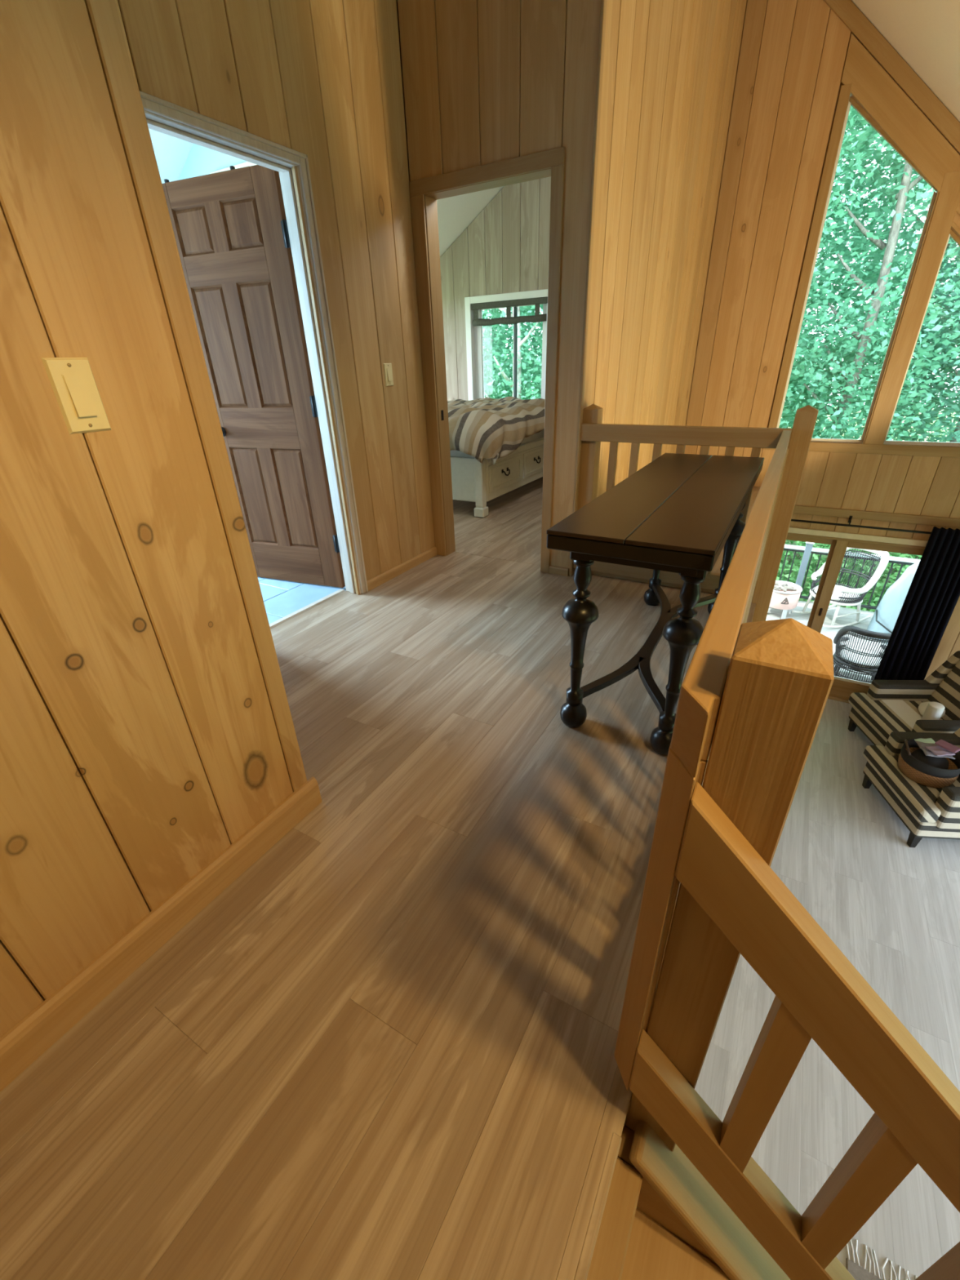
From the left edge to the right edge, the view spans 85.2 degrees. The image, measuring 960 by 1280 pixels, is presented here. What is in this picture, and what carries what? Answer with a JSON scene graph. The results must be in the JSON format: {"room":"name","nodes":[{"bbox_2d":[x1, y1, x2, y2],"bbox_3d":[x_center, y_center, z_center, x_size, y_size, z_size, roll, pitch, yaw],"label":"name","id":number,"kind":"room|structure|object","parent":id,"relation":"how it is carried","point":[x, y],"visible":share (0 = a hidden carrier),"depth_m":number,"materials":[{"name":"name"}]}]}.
{"room":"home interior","nodes":[
{"label":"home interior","id":0,"kind":"room"},
{"bbox_2d":[177,143,247,180],"bbox_3d":[-2.216,-1.650,2.756,2.580,2.900,2.820,14,32,27],"label":"wall","id":1,"kind":"structure","parent":0,"point":[201,160],"depth_m":3.38,"materials":[{"name":"paint"}]},
{"bbox_2d":[210,161,257,173],"bbox_3d":[-1.116,-2.759,3.118,1.420,0.256,0.028,14,32,27],"label":"trim","id":2,"kind":"structure","parent":1,"relation":"attached to","point":[245,164],"depth_m":3.24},
{"bbox_2d":[117,0,435,595],"bbox_3d":[-0.943,-1.764,2.198,0.116,3.551,2.330,14,32,27],"label":"wall","id":3,"kind":"structure","parent":0,"point":[321,80],"depth_m":2.50,"materials":[{"name":"brown wood"}]},
{"bbox_2d":[162,164,345,587],"bbox_3d":[-1.193,-1.262,2.862,0.801,2.036,0.110,9,30,19],"label":"door","id":4,"kind":"structure","parent":3,"relation":"in","point":[230,228],"depth_m":2.76,"materials":[{"name":"brown wood"}]},
{"bbox_2d":[139,90,368,594],"bbox_3d":[-0.984,-1.030,2.435,0.139,2.034,0.852,14,32,27],"label":"trim","id":5,"kind":"structure","parent":3,"relation":"attached to","point":[164,117],"depth_m":2.41,"materials":[{"name":"white wood"}]},
{"bbox_2d":[383,363,393,386],"bbox_3d":[-0.520,-1.518,2.988,0.012,0.117,0.071,14,32,27],"label":"light switch","id":6,"kind":"object","parent":3,"relation":"attached to","point":[388,371],"visible":1,"depth_m":2.98,"materials":[{"name":"beige plastic"}]},
{"bbox_2d":[366,546,437,591],"bbox_3d":[-0.507,-0.487,3.489,0.018,0.060,0.768,14,32,27],"label":"baseboard","id":7,"kind":"structure","parent":3,"relation":"attached to","point":[387,575],"depth_m":3.45,"materials":[{"name":"brown wood"}]},
{"bbox_2d":[0,0,746,1037],"bbox_3d":[-0.361,-0.996,2.512,1.136,6.506,8.300,14,32,27],"label":"wall","id":8,"kind":"structure","parent":0,"point":[147,726],"depth_m":1.05,"materials":[{"name":"brown wood"}]},
{"bbox_2d":[40,357,111,434],"bbox_3d":[-0.688,-0.420,0.898,0.012,0.117,0.071,14,32,27],"label":"light switch","id":9,"kind":"object","parent":8,"relation":"attached to","point":[72,380],"visible":1,"depth_m":0.89,"materials":[{"name":"beige plastic"}]},
{"bbox_2d":[0,776,322,1092],"bbox_3d":[-1.181,1.037,0.619,0.018,0.098,2.700,14,32,27],"label":"baseboard","id":10,"kind":"structure","parent":8,"relation":"attached to","point":[36,1033],"depth_m":1.21,"materials":[{"name":"brown wood"}]},
{"bbox_2d":[569,0,607,576],"bbox_3d":[0.527,-2.223,2.383,0.016,4.102,0.036,14,32,27],"label":"trim","id":11,"kind":"structure","parent":8,"relation":"attached to","point":[603,2],"depth_m":2.52,"materials":[{"name":"brown wood"}]},
{"bbox_2d":[0,476,760,1279],"bbox_3d":[-0.985,-0.202,3.358,4.786,0.307,8.300,14,32,27],"label":"floor","id":12,"kind":"structure","parent":0,"point":[384,1050],"depth_m":1.15,"materials":[{"name":"wood"}]},
{"bbox_2d":[449,429,544,517],"bbox_3d":[-0.129,-2.034,5.652,1.668,0.736,2.185,14,32,27],"label":"bed","id":13,"kind":"object","parent":12,"relation":"on","point":[472,480],"visible":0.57,"depth_m":4.69,"materials":[{"name":"beige paint"}]},
{"bbox_2d":[447,396,545,464],"bbox_3d":[-0.123,-2.233,5.372,1.762,0.430,2.185,14,32,27],"label":"duvet","id":14,"kind":"object","parent":13,"relation":"on","point":[485,428],"visible":0.47,"depth_m":4.46,"materials":[{"name":"fabric"}]},
{"bbox_2d":[546,453,764,755],"bbox_3d":[0.793,-0.256,2.203,0.468,0.778,1.548,14,32,27],"label":"table","id":15,"kind":"object","parent":12,"relation":"on","point":[677,513],"visible":0.91,"depth_m":1.73,"materials":[{"name":"black wood"}]},
{"bbox_2d":[591,570,752,599],"bbox_3d":[1.087,-0.348,3.159,1.060,0.032,0.025,14,32,27],"label":"trim","id":16,"kind":"structure","parent":12,"relation":"attached to","point":[596,573],"depth_m":3.21,"materials":[{"name":"brown wood"}]},
{"bbox_2d":[573,1120,791,1279],"bbox_3d":[0.666,2.282,0.405,1.812,2.010,1.760,14,32,27],"label":"stairs","id":17,"kind":"structure","parent":12,"relation":"attached to","point":[655,1215],"depth_m":0.96,"materials":[{"name":"wood"}]},
{"bbox_2d":[623,606,755,1125],"bbox_3d":[0.921,0.452,2.029,0.009,0.287,2.580,14,32,27],"label":"trim","id":18,"kind":"structure","parent":12,"relation":"attached to","point":[755,606],"depth_m":1.00,"materials":[{"name":"brown wood"}]},
{"bbox_2d":[573,404,834,1151],"bbox_3d":[0.482,-0.159,1.975,1.159,1.162,2.643,14,32,27],"label":"loft railing","id":19,"kind":"object","parent":12,"relation":"on","point":[753,695],"visible":0.84,"depth_m":0.70,"materials":[{"name":"brown wood"}]},
{"bbox_2d":[628,782,959,1279],"bbox_3d":[0.934,1.270,0.751,1.520,2.127,0.037,14,32,27],"label":"stair railing","id":20,"kind":"object","parent":19,"relation":"attached to","point":[820,996],"visible":1,"depth_m":0.63,"materials":[{"name":"brown wood"}]},
{"bbox_2d":[395,0,600,575],"bbox_3d":[0.045,-2.405,2.660,1.145,4.191,0.111,14,32,27],"label":"wall","id":21,"kind":"structure","parent":0,"point":[485,82],"depth_m":2.49,"materials":[{"name":"brown wood"}]},
{"bbox_2d":[408,146,564,573],"bbox_3d":[0.064,-1.479,3.153,0.890,2.094,0.129,14,32,27],"label":"trim","id":22,"kind":"structure","parent":21,"relation":"attached to","point":[424,193],"depth_m":2.96,"materials":[{"name":"brown wood"}]},
{"bbox_2d":[549,565,568,576],"bbox_3d":[0.507,-0.446,3.359,0.128,0.050,0.014,14,32,27],"label":"baseboard","id":23,"kind":"structure","parent":21,"relation":"attached to","point":[560,571],"depth_m":3.35,"materials":[{"name":"brown wood"}]},
{"bbox_2d":[148,0,959,257],"bbox_3d":[0.735,-1.566,1.576,9.000,4.958,8.440,14,32,27],"label":"ceiling","id":24,"kind":"structure","parent":0,"point":[925,33],"depth_m":3.56,"materials":[{"name":"white paint"}]},
{"bbox_2d":[440,0,959,679],"bbox_3d":[2.817,-2.507,5.157,8.800,6.512,0.141,14,32,27],"label":"wall","id":25,"kind":"structure","parent":0,"point":[793,53],"depth_m":4.88,"materials":[{"name":"brown wood"}]},
{"bbox_2d":[464,288,547,400],"bbox_3d":[0.351,-3.382,6.235,1.180,1.270,0.170,14,32,27],"label":"window","id":26,"kind":"structure","parent":25,"relation":"in","point":[474,335],"depth_m":6.26,"materials":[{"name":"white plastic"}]},
{"bbox_2d":[471,296,547,326],"bbox_3d":[0.333,-3.764,6.000,0.980,0.235,0.077,14,32,27],"label":"roller blind","id":27,"kind":"object","parent":26,"relation":"attached to","point":[537,317],"visible":0.94,"depth_m":5.97,"materials":[{"name":"grey fabric"}]},
{"bbox_2d":[786,527,928,703],"bbox_3d":[3.726,-0.262,5.771,1.770,1.920,0.130,14,32,27],"label":"door","id":28,"kind":"structure","parent":25,"relation":"in","point":[842,688],"depth_m":5.46,"materials":[{"name":"brown wood"}]},
{"bbox_2d":[762,441,959,457],"bbox_3d":[3.654,-1.795,4.903,1.780,0.085,0.018,14,32,27],"label":"trim","id":29,"kind":"structure","parent":25,"relation":"attached to","point":[903,450],"depth_m":4.84,"materials":[{"name":"brown wood"}]},
{"bbox_2d":[791,515,931,533],"bbox_3d":[3.723,-1.156,5.142,2.146,0.102,0.094,14,32,27],"label":"curtain rod","id":30,"kind":"object","parent":25,"relation":"attached to","point":[850,517],"visible":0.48,"depth_m":5.13,"materials":[{"name":"black metal"}]},
{"bbox_2d":[873,526,959,679],"bbox_3d":[4.364,-0.083,5.191,0.402,2.060,0.090,14,32,27],"label":"curtain","id":31,"kind":"object","parent":30,"relation":"hanging from","point":[933,594],"visible":0.73,"depth_m":5.08,"materials":[{"name":"black fabric"}]},
{"bbox_2d":[768,83,959,444],"bbox_3d":[3.304,-3.074,4.505,0.977,2.633,0.134,14,32,27],"label":"window","id":32,"kind":"structure","parent":25,"relation":"in","point":[944,204],"depth_m":4.41,"materials":[{"name":"brown wood"}]},
{"bbox_2d":[792,505,959,528],"bbox_3d":[3.750,-1.236,5.150,3.520,0.080,0.018,14,32,27],"label":"trim","id":33,"kind":"structure","parent":25,"relation":"attached to","point":[859,514],"depth_m":5.07,"materials":[{"name":"brown wood"}]},
{"bbox_2d":[823,0,959,153],"bbox_3d":[4.186,-3.021,3.875,4.679,4.374,0.022,14,32,27],"label":"trim","id":34,"kind":"structure","parent":25,"relation":"attached to","point":[846,11],"depth_m":3.88,"materials":[{"name":"brown wood"}]},
{"bbox_2d":[840,32,959,215],"bbox_3d":[3.651,-3.473,3.981,1.900,2.034,0.013,14,32,27],"label":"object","id":35,"kind":"structure","parent":25,"relation":"attached to","point":[913,133],"depth_m":3.98,"materials":[{"name":"brown wood"}]},
{"bbox_2d":[883,221,959,447],"bbox_3d":[4.095,-2.466,4.324,0.845,1.683,0.134,14,32,27],"label":"window","id":36,"kind":"structure","parent":25,"relation":"in","point":[954,233],"depth_m":4.64,"materials":[{"name":"brown wood"}]},
{"bbox_2d":[694,698,959,1279],"bbox_3d":[2.436,2.618,2.685,5.085,0.200,8.300,14,32,27],"label":"floor","id":37,"kind":"structure","parent":0,"point":[891,907],"depth_m":3.36,"materials":[{"name":"wood"}]},
{"bbox_2d":[845,1239,916,1279],"bbox_3d":[1.853,3.138,1.515,1.314,0.012,1.487,14,32,27],"label":"rug","id":38,"kind":"object","parent":37,"relation":"on","point":[859,1273],"visible":0.94,"depth_m":2.27,"materials":[{"name":"white fabric"}]},
{"bbox_2d":[848,650,959,747],"bbox_3d":[4.254,0.682,4.972,0.942,0.971,0.800,0,28,4],"label":"armchair","id":39,"kind":"object","parent":37,"relation":"on","point":[868,713],"visible":0.5,"depth_m":5.10,"materials":[{"name":"fabric"}]},
{"bbox_2d":[848,692,944,742],"bbox_3d":[4.097,0.776,5.034,0.620,0.135,0.800,0,28,4],"label":"seat cushion","id":40,"kind":"object","parent":39,"relation":"on","point":[882,718],"depth_m":5.10,"materials":[{"name":"fabric"}]},
{"bbox_2d":[881,699,921,728],"bbox_3d":[4.100,0.708,5.011,0.200,0.002,0.470,0,28,4],"label":"paper sheet","id":41,"kind":"object","parent":39,"relation":"on","point":[900,707],"visible":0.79,"depth_m":5.04,"materials":[{"name":"beige paper"}]},
{"bbox_2d":[920,701,945,719],"bbox_3d":[4.166,0.686,4.805,0.120,0.224,0.120,0,28,4],"label":"tube","id":42,"kind":"object","parent":41,"relation":"on","point":[934,710],"visible":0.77,"depth_m":4.76,"materials":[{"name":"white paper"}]},
{"bbox_2d":[918,701,945,717],"bbox_3d":[4.277,0.663,4.943,0.200,0.130,0.197,14,32,27],"label":"pouch","id":43,"kind":"object","parent":39,"relation":"on","point":[922,706],"visible":0.27,"depth_m":4.94,"materials":[{"name":"fabric"}]},
{"bbox_2d":[862,728,959,847],"bbox_3d":[3.865,1.083,4.241,0.942,0.971,0.800,1,28,6],"label":"ottoman","id":44,"kind":"object","parent":37,"relation":"on","point":[929,812],"visible":0.77,"depth_m":4.19,"materials":[{"name":"fabric"}]},
{"bbox_2d":[862,745,959,822],"bbox_3d":[3.708,1.175,4.307,0.620,0.135,0.800,1,28,6],"label":"seat cushion","id":45,"kind":"object","parent":44,"relation":"on","point":[922,801],"depth_m":4.17,"materials":[{"name":"fabric"}]},
{"bbox_2d":[897,738,959,787],"bbox_3d":[3.649,0.985,4.235,0.398,0.269,0.392,14,32,27],"label":"basket","id":46,"kind":"object","parent":44,"relation":"on","point":[917,771],"visible":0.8,"depth_m":4.16,"materials":[{"name":"brown wicker"}]},
{"bbox_2d":[914,737,934,743],"bbox_3d":[3.667,0.869,4.238,0.134,0.029,0.210,0,28,4],"label":"folded cloth","id":47,"kind":"object","parent":46,"relation":"in","point":[930,740],"visible":0.25,"depth_m":4.31,"materials":[{"name":"green fabric"}]},
{"bbox_2d":[915,740,955,759],"bbox_3d":[3.627,0.877,4.163,0.202,0.029,0.174,4,29,12],"label":"folded cloth","id":48,"kind":"object","parent":47,"relation":"on","point":[922,745],"visible":0.56,"depth_m":4.14,"materials":[{"name":"grey fabric"}]},
{"bbox_2d":[924,745,955,755],"bbox_3d":[3.623,0.873,4.110,0.152,0.026,0.114,-4,28,-3],"label":"folded cloth","id":49,"kind":"object","parent":48,"relation":"on","point":[936,750],"visible":0.91,"depth_m":4.09,"materials":[{"name":"pink fabric"}]},
{"bbox_2d":[934,739,959,753],"bbox_3d":[3.672,0.834,4.097,0.080,0.027,0.140,-14,30,-21],"label":"pouch","id":50,"kind":"object","parent":49,"relation":"on","point":[941,743],"visible":1,"depth_m":4.08,"materials":[{"name":"fabric"}]},
{"bbox_2d":[911,748,948,768],"bbox_3d":[3.640,0.996,4.237,0.265,0.172,0.257,14,32,27],"label":"towel","id":51,"kind":"object","parent":46,"relation":"in","point":[940,762],"visible":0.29,"depth_m":4.17,"materials":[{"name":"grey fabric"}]},
{"label":"outside","id":52,"kind":"structure","parent":0,"visible":0},
{"bbox_2d":[765,600,887,703],"bbox_3d":[4.795,0.140,7.433,4.700,0.250,3.020,14,32,27],"label":"deck","id":53,"kind":"object","parent":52,"point":[773,613],"depth_m":7.95,"materials":[{"name":"white wood"}]},
{"bbox_2d":[768,580,802,618],"bbox_3d":[4.668,-0.630,8.117,0.518,0.478,0.518,14,32,27],"label":"fire pit","id":54,"kind":"object","parent":53,"relation":"on","point":[785,596],"visible":0.8,"depth_m":7.93,"materials":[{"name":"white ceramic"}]},
{"bbox_2d":[791,546,889,627],"bbox_3d":[5.330,-0.802,7.728,0.944,1.104,0.836,-10,29,-14],"label":"wicker chair","id":55,"kind":"object","parent":53,"relation":"on","point":[842,595],"visible":0.75,"depth_m":7.64,"materials":[{"name":"white wicker"}]},
{"bbox_2d":[813,584,859,601],"bbox_3d":[5.309,-0.706,7.770,0.580,0.080,0.580,-10,29,-14],"label":"seat cushion","id":56,"kind":"object","parent":55,"relation":"on","point":[837,596],"depth_m":7.62,"materials":[{"name":"white fabric"}]},
{"bbox_2d":[779,542,919,609],"bbox_3d":[5.479,-1.034,8.217,4.510,1.050,0.125,14,32,27],"label":"deck railing","id":57,"kind":"object","parent":53,"relation":"on","point":[808,549],"visible":0.16,"depth_m":8.14,"materials":[{"name":"white wood"}]},
{"bbox_2d":[832,625,891,683],"bbox_3d":[4.565,0.167,6.233,0.647,0.839,0.641,17,33,32],"label":"wicker chair","id":58,"kind":"object","parent":53,"relation":"on","point":[857,660],"visible":0.68,"depth_m":6.15,"materials":[{"name":"black wicker"}]},
{"bbox_2d":[839,648,881,667],"bbox_3d":[4.604,0.211,6.315,0.441,0.061,0.441,17,33,32],"label":"seat cushion","id":59,"kind":"object","parent":58,"relation":"on","point":[843,660],"depth_m":6.24,"materials":[{"name":"white fabric"}]},
{"bbox_2d":[866,562,919,644],"bbox_3d":[6.053,-0.484,7.124,1.002,1.070,0.734,19,34,34],"label":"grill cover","id":60,"kind":"object","parent":53,"relation":"on","point":[884,619],"visible":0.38,"depth_m":7.15,"materials":[{"name":"fabric"}]},
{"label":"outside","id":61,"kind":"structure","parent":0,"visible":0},
{"bbox_2d":[777,406,959,610],"bbox_3d":[0.131,3.991,2.118,120.000,0.300,120.000,14,32,27],"label":"ground","id":62,"kind":"structure","parent":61,"point":[930,432],"depth_m":12.69,"materials":[{"name":"green plant"}]},
{"bbox_2d":[483,308,506,397],"bbox_3d":[-2.016,-10.193,15.131,5.696,12.700,6.086,-2,28,-1],"label":"maple tree","id":63,"kind":"object","parent":62,"relation":"on","point":[484,332],"visible":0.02,"depth_m":15.05,"materials":[{"name":"green plant"}]},
{"bbox_2d":[482,305,538,399],"bbox_3d":[-0.810,-8.460,11.816,5.215,12.669,3.084,-11,29,-17],"label":"maple tree","id":64,"kind":"object","parent":62,"relation":"on","point":[529,328],"visible":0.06,"depth_m":12.67,"materials":[{"name":"green plant"}]},
{"bbox_2d":[482,304,542,399],"bbox_3d":[0.104,-6.532,10.110,4.042,10.817,2.236,-9,29,-13],"label":"birch tree","id":65,"kind":"object","parent":62,"relation":"on","point":[505,373],"visible":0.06,"depth_m":10.73,"materials":[{"name":"green plant"}]},
{"bbox_2d":[510,304,542,399],"bbox_3d":[3.230,-10.493,15.256,4.813,12.809,5.472,0,28,3],"label":"maple tree","id":66,"kind":"object","parent":62,"relation":"on","point":[531,339],"visible":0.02,"depth_m":15.10,"materials":[{"name":"green plant"}]},
{"bbox_2d":[517,306,542,399],"bbox_3d":[2.275,-6.290,9.157,2.877,11.160,2.205,12,31,24],"label":"birch tree","id":67,"kind":"object","parent":62,"relation":"on","point":[523,365],"visible":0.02,"depth_m":9.63,"materials":[{"name":"green plant"}]},
{"bbox_2d":[531,305,542,398],"bbox_3d":[2.441,-8.128,11.377,2.616,12.312,3.878,1,28,6],"label":"maple tree","id":68,"kind":"object","parent":62,"relation":"on","point":[541,306],"visible":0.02,"depth_m":11.99,"materials":[{"name":"green plant"}]},
{"bbox_2d":[775,539,847,604],"bbox_3d":[5.684,-2.039,9.550,1.832,3.080,2.453,14,32,27],"label":"shrub","id":69,"kind":"object","parent":62,"relation":"on","point":[797,562],"visible":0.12,"depth_m":9.47,"materials":[{"name":"green plant"}]},
{"bbox_2d":[779,109,919,435],"bbox_3d":[7.398,-10.993,13.383,4.410,15.201,6.789,6,29,14],"label":"maple tree","id":70,"kind":"object","parent":62,"relation":"on","point":[844,295],"visible":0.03,"depth_m":11.46,"materials":[{"name":"green plant"}]},
{"bbox_2d":[778,105,959,561],"bbox_3d":[6.765,-7.313,9.381,3.336,12.493,3.553,2,28,7],"label":"maple tree","id":71,"kind":"object","parent":62,"relation":"on","point":[820,384],"visible":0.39,"depth_m":9.61,"materials":[{"name":"green plant"}]},
{"bbox_2d":[809,135,959,441],"bbox_3d":[10.876,-10.712,12.672,3.582,15.175,6.796,12,31,24],"label":"maple tree","id":72,"kind":"object","parent":62,"relation":"on","point":[923,212],"visible":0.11,"depth_m":12.68,"materials":[{"name":"green plant"}]},
{"bbox_2d":[835,417,937,612],"bbox_3d":[7.183,-1.892,8.928,1.710,3.317,2.852,16,33,31],"label":"shrub","id":73,"kind":"object","parent":62,"relation":"on","point":[895,568],"visible":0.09,"depth_m":9.20,"materials":[{"name":"green plant"}]},
{"bbox_2d":[861,186,959,555],"bbox_3d":[9.834,-7.556,8.602,3.361,13.480,3.713,6,29,14],"label":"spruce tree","id":74,"kind":"object","parent":62,"relation":"on","point":[954,437],"visible":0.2,"depth_m":10.39,"materials":[{"name":"green plant"}]},
{"bbox_2d":[929,376,959,441],"bbox_3d":[13.120,-9.988,11.471,3.064,14.897,6.183,3,28,10],"label":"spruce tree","id":75,"kind":"object","parent":62,"relation":"on","point":[944,428],"visible":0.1,"depth_m":14.64,"materials":[{"name":"green plant"}]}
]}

